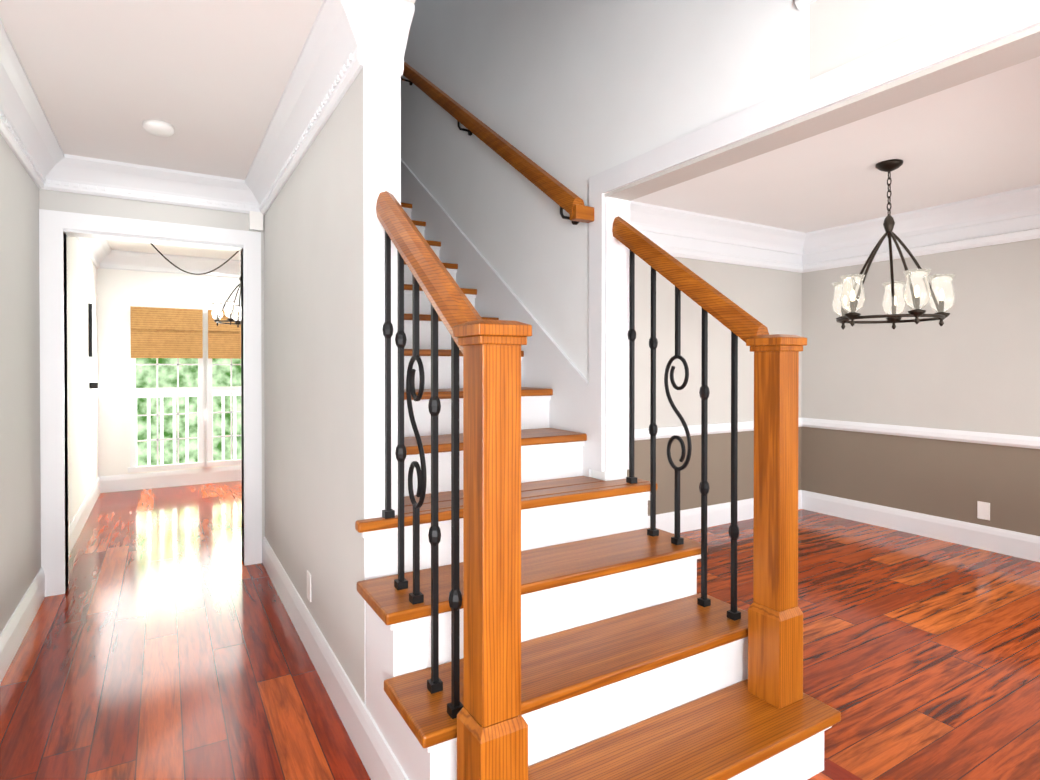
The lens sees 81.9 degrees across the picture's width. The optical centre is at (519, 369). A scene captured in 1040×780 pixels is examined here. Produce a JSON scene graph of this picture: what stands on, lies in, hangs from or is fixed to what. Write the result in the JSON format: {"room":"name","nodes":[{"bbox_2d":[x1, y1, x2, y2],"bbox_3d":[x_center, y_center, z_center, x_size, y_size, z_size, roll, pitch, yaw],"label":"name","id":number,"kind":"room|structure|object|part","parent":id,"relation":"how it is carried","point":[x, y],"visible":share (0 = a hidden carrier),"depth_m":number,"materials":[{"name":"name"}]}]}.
{"room":"entrance hall","nodes":[
{"label":"entrance hall","id":0,"kind":"room"},
{"bbox_2d":[0,134,98,633],"bbox_3d":[-1.633,0.050,1.548,0.137,2.330,9.730,0,0,-31],"label":"wall","id":1,"kind":"structure","parent":0,"point":[20,524],"depth_m":2.88,"materials":[{"name":"grey paint"}]},
{"bbox_2d":[0,568,44,683],"bbox_3d":[-2.217,1.128,2.656,0.017,0.158,1.240,0,0,-31],"label":"baseboard","id":2,"kind":"structure","parent":1,"relation":"attached to","point":[15,630],"depth_m":2.65,"materials":[{"name":"white wood"}]},
{"bbox_2d":[68,476,100,556],"bbox_3d":[-3.309,1.115,4.526,0.017,0.158,2.850,0,0,-31],"label":"baseboard","id":3,"kind":"structure","parent":1,"relation":"attached to","point":[78,522],"depth_m":4.55,"materials":[{"name":"white wood"}]},
{"bbox_2d":[89,304,98,388],"bbox_3d":[-3.665,-0.201,5.160,0.058,0.720,0.180,0,0,-31],"label":"picture frame","id":4,"kind":"object","parent":1,"relation":"attached to","point":[93,385],"visible":0.93,"depth_m":5.10,"materials":[{"name":"black metal"}]},
{"bbox_2d":[76,237,111,267],"bbox_3d":[-3.234,-1.051,4.486,0.120,0.170,2.730,0,0,-31],"label":"crown molding","id":5,"kind":"structure","parent":1,"relation":"attached to","point":[101,254],"depth_m":5.31,"materials":[{"name":"white wood"}]},
{"bbox_2d":[39,189,264,588],"bbox_3d":[-2.099,0.036,3.510,1.102,2.330,0.120,0,0,-31],"label":"wall","id":6,"kind":"structure","parent":0,"point":[97,205],"depth_m":3.45,"materials":[{"name":"grey paint"}]},
{"bbox_2d":[39,209,261,596],"bbox_3d":[-2.103,0.176,3.501,1.082,2.050,0.142,0,0,-31],"label":"door frame","id":7,"kind":"structure","parent":6,"relation":"attached to","point":[55,227],"depth_m":3.28,"materials":[{"name":"white wood"}]},
{"bbox_2d":[68,154,239,212],"bbox_3d":[-2.034,-1.043,3.402,0.810,0.170,0.120,0,0,-31],"label":"crown molding","id":8,"kind":"structure","parent":6,"relation":"attached to","point":[82,170],"depth_m":3.37,"materials":[{"name":"white wood"}]},
{"bbox_2d":[249,211,262,230],"bbox_3d":[-1.626,-0.915,3.694,0.075,0.110,0.034,0,0,-31],"label":"box","id":9,"kind":"object","parent":6,"relation":"attached to","point":[255,221],"visible":0.86,"depth_m":3.68,"materials":[{"name":"white plastic"}]},
{"bbox_2d":[99,268,241,475],"bbox_3d":[-2.800,0.014,6.583,3.240,2.330,0.120,0,0,-31],"label":"wall","id":10,"kind":"structure","parent":0,"point":[119,290],"depth_m":5.88,"materials":[{"name":"white paint"}]},
{"bbox_2d":[128,308,205,472],"bbox_3d":[-3.546,0.198,6.038,0.680,1.610,0.046,0,0,-31],"label":"window","id":11,"kind":"structure","parent":10,"relation":"in","point":[133,415],"depth_m":6.03,"materials":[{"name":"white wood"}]},
{"bbox_2d":[130,306,202,357],"bbox_3d":[-3.525,-0.367,5.997,0.620,0.500,0.034,0,0,-31],"label":"window blind","id":12,"kind":"object","parent":11,"relation":"attached to","point":[166,332],"visible":0.96,"depth_m":5.98,"materials":[{"name":"brown wicker"}]},
{"bbox_2d":[97,250,240,277],"bbox_3d":[-2.739,-1.065,6.472,3.000,0.170,0.120,0,0,-31],"label":"crown molding","id":13,"kind":"structure","parent":10,"relation":"attached to","point":[121,260],"depth_m":6.03,"materials":[{"name":"white wood"}]},
{"bbox_2d":[101,465,241,492],"bbox_3d":[-2.765,1.101,6.531,3.000,0.158,0.017,0,0,-31],"label":"baseboard","id":14,"kind":"structure","parent":10,"relation":"attached to","point":[117,483],"depth_m":6.06,"materials":[{"name":"white wood"}]},
{"bbox_2d":[206,311,241,466],"bbox_3d":[-2.970,0.196,6.380,0.680,1.610,0.046,0,0,-31],"label":"window","id":15,"kind":"structure","parent":10,"relation":"in","point":[210,437],"depth_m":6.24,"materials":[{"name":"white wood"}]},
{"bbox_2d":[208,310,240,358],"bbox_3d":[-2.949,-0.369,6.340,0.620,0.500,0.034,0,0,-31],"label":"window blind","id":16,"kind":"object","parent":15,"relation":"attached to","point":[224,340],"visible":0.43,"depth_m":6.25,"materials":[{"name":"beige wicker"}]},
{"bbox_2d":[0,0,415,259],"bbox_3d":[-0.323,-1.258,2.387,3.257,0.274,9.850,0,0,-31],"label":"ceiling","id":17,"kind":"structure","parent":0,"point":[208,80],"depth_m":2.27,"materials":[{"name":"white paint"}]},
{"bbox_2d":[142,120,174,136],"bbox_3d":[-1.657,-1.104,2.752,0.128,0.038,0.128,0,0,-31],"label":"smoke detector","id":18,"kind":"object","parent":17,"relation":"attached to","point":[159,128],"visible":1,"depth_m":2.72,"materials":[{"name":"white plastic"}]},
{"bbox_2d":[150,243,238,274],"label":"cord","id":19,"kind":"object","parent":17,"relation":"hanging from","point":[150,243],"depth_m":5.07,"materials":[{"name":"brown metal"}]},
{"bbox_3d":[-2.757,-0.972,5.059,0.784,0.335,0.284,0,0,-31],"label":"swag chain","id":20,"kind":"part","parent":19,"relation":"part of","materials":[{"name":"brown metal"}]},
{"bbox_2d":[212,276,240,326],"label":"chandelier","id":21,"kind":"object","parent":17,"relation":"hanging from","point":[232,312],"depth_m":5.29,"materials":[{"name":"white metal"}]},
{"bbox_3d":[-2.505,-0.518,5.388,0.470,0.147,0.458,0,0,-31],"label":"lamp shade","id":22,"kind":"part","parent":21,"relation":"part of","materials":[{"name":"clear glass"}]},
{"bbox_3d":[-2.503,-0.765,5.383,0.440,0.753,0.436,0,0,-31],"label":"frame","id":23,"kind":"part","parent":21,"relation":"part of","materials":[{"name":"brown metal"}]},
{"bbox_2d":[264,68,363,702],"bbox_3d":[-1.083,-1.262,2.988,0.120,4.934,4.380,0,0,-31],"label":"wall","id":24,"kind":"structure","parent":0,"point":[314,354],"depth_m":2.38,"materials":[{"name":"grey paint"}]},
{"bbox_2d":[0,0,387,214],"bbox_3d":[-0.345,-1.023,0.560,1.110,0.170,6.730,0,0,-31],"label":"crown molding","id":25,"kind":"structure","parent":24,"relation":"attached to","point":[373,34],"depth_m":2.35,"materials":[{"name":"white wood"}]},
{"bbox_2d":[307,570,310,601],"bbox_3d":[-0.912,0.935,2.593,0.006,0.115,0.070,0,0,-31],"label":"outlet","id":26,"kind":"object","parent":24,"relation":"attached to","point":[309,586],"visible":0.93,"depth_m":2.59,"materials":[{"name":"white plastic"}]},
{"bbox_2d":[262,537,408,779],"bbox_3d":[-0.851,1.129,2.480,0.017,0.158,2.940,0,0,-31],"label":"baseboard","id":27,"kind":"structure","parent":24,"relation":"attached to","point":[379,760],"depth_m":2.12,"materials":[{"name":"white wood"}]},
{"bbox_2d":[363,66,400,705],"bbox_3d":[-0.438,0.132,1.912,0.120,2.160,0.006,0,0,-31],"label":"trim","id":28,"kind":"structure","parent":24,"relation":"attached to","point":[381,131],"depth_m":1.90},
{"bbox_2d":[0,480,1039,779],"bbox_3d":[0.644,1.230,2.979,5.507,0.050,9.850,0,0,-31],"label":"floor","id":29,"kind":"structure","parent":0,"point":[162,640],"depth_m":2.51,"materials":[{"name":"brown wood"}]},
{"bbox_2d":[355,159,840,779],"bbox_3d":[-0.626,-0.255,3.259,1.245,2.915,4.148,0,0,-31],"label":"staircase","id":30,"kind":"structure","parent":29,"relation":"on","point":[539,607],"depth_m":1.83,"materials":[{"name":"brown wood"}]},
{"bbox_3d":[-0.255,-0.291,1.625,0.069,0.553,0.664,0,0,-31],"label":"banister","id":31,"kind":"part","parent":30,"relation":"part of","materials":[{"name":"brown wood"}]},
{"bbox_3d":[0.599,-0.354,2.230,0.069,0.586,0.711,0,0,-31],"label":"banister","id":32,"kind":"part","parent":30,"relation":"part of","materials":[{"name":"brown wood"}]},
{"bbox_2d":[401,0,989,480],"bbox_3d":[0.754,-1.255,1.962,0.120,4.934,8.020,0,0,-31],"label":"wall","id":33,"kind":"structure","parent":0,"point":[573,96],"depth_m":2.71,"materials":[{"name":"grey paint"}]},
{"bbox_2d":[401,62,593,224],"bbox_3d":[-0.339,-1.531,3.562,0.118,1.782,2.420,0,0,-31],"label":"wall handrail","id":34,"kind":"object","parent":33,"relation":"attached to","point":[566,199],"visible":0.9,"depth_m":2.98,"materials":[{"name":"brown wood"}]},
{"bbox_2d":[795,0,816,9],"bbox_3d":[1.731,-1.120,0.084,0.120,0.170,3.790,0,0,-31],"label":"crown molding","id":35,"kind":"structure","parent":33,"relation":"attached to","point":[801,4],"depth_m":1.72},
{"bbox_2d":[588,0,1039,471],"bbox_3d":[0.884,0.196,1.739,0.142,2.035,2.065,0,0,-31],"label":"door frame","id":36,"kind":"structure","parent":33,"relation":"attached to","point":[982,25],"depth_m":2.13,"materials":[{"name":"white wood"}]},
{"bbox_2d":[604,25,1039,200],"bbox_3d":[0.890,-0.725,1.736,0.128,0.014,1.885,0,0,-31],"label":"trim","id":37,"kind":"structure","parent":33,"relation":"attached to","point":[1015,49],"depth_m":1.64,"materials":[{"name":"white wood"}]},
{"bbox_2d":[627,254,802,515],"bbox_3d":[1.091,0.029,4.428,2.970,2.330,0.120,0,0,-31],"label":"wall","id":38,"kind":"structure","parent":0,"point":[773,297],"depth_m":4.54,"materials":[{"name":"grey paint"}]},
{"bbox_2d":[630,201,805,271],"bbox_3d":[1.098,-0.980,4.292,2.850,0.310,0.110,0,0,-31],"label":"crown molding","id":39,"kind":"structure","parent":38,"relation":"attached to","point":[681,233],"depth_m":4.56,"materials":[{"name":"white wood"}]},
{"bbox_2d":[634,418,802,440],"bbox_3d":[1.117,0.452,4.359,2.940,0.075,0.030,0,0,-31],"label":"trim","id":40,"kind":"structure","parent":38,"relation":"attached to","point":[663,432],"depth_m":4.45,"materials":[{"name":"white wood"}]},
{"bbox_2d":[648,490,803,533],"bbox_3d":[1.126,1.116,4.378,2.970,0.158,0.017,0,0,-31],"label":"baseboard","id":41,"kind":"structure","parent":38,"relation":"attached to","point":[717,514],"depth_m":4.56,"materials":[{"name":"white wood"}]},
{"bbox_2d":[631,56,1039,232],"bbox_3d":[2.099,-1.261,2.860,3.110,0.274,3.830,0,0,-31],"label":"ceiling","id":42,"kind":"structure","parent":0,"point":[977,137],"depth_m":3.31,"materials":[{"name":"white paint"}]},
{"bbox_2d":[832,159,955,329],"bbox_3d":[1.999,-0.679,3.287,0.585,0.894,0.571,0,0,-31],"label":"dining chandelier","id":43,"kind":"object","parent":42,"relation":"hanging from","point":[918,293],"visible":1,"depth_m":3.18,"materials":[{"name":"brown metal"}]},
{"bbox_3d":[1.999,-0.406,3.289,0.585,0.196,0.571,0,0,-31],"label":"lamp shade","id":44,"kind":"part","parent":43,"relation":"part of","materials":[{"name":"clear glass"}]},
{"bbox_2d":[802,238,1039,535],"bbox_3d":[3.384,0.035,3.633,0.120,2.330,3.830,0,0,-31],"label":"wall","id":45,"kind":"structure","parent":0,"point":[972,363],"depth_m":4.25,"materials":[{"name":"grey paint"}]},
{"bbox_2d":[799,184,1039,272],"bbox_3d":[3.285,-0.974,3.567,0.110,0.310,3.590,0,0,-31],"label":"crown molding","id":46,"kind":"structure","parent":45,"relation":"attached to","point":[1010,216],"depth_m":4.20,"materials":[{"name":"white wood"}]},
{"bbox_2d":[803,418,1039,448],"bbox_3d":[3.320,0.458,3.598,0.030,0.075,3.590,0,0,-31],"label":"trim","id":47,"kind":"structure","parent":45,"relation":"attached to","point":[1032,442],"depth_m":4.26,"materials":[{"name":"white wood"}]},
{"bbox_2d":[804,491,1039,561],"bbox_3d":[3.325,1.121,3.606,0.017,0.158,3.590,0,0,-31],"label":"baseboard","id":48,"kind":"structure","parent":45,"relation":"attached to","point":[1009,543],"depth_m":4.27,"materials":[{"name":"white wood"}]},
{"bbox_2d":[977,501,989,519],"bbox_3d":[3.095,0.940,4.003,0.006,0.115,0.070,0,0,-31],"label":"outlet","id":49,"kind":"object","parent":45,"relation":"attached to","point":[983,510],"visible":1,"depth_m":4.00,"materials":[{"name":"white plastic"}]}
]}

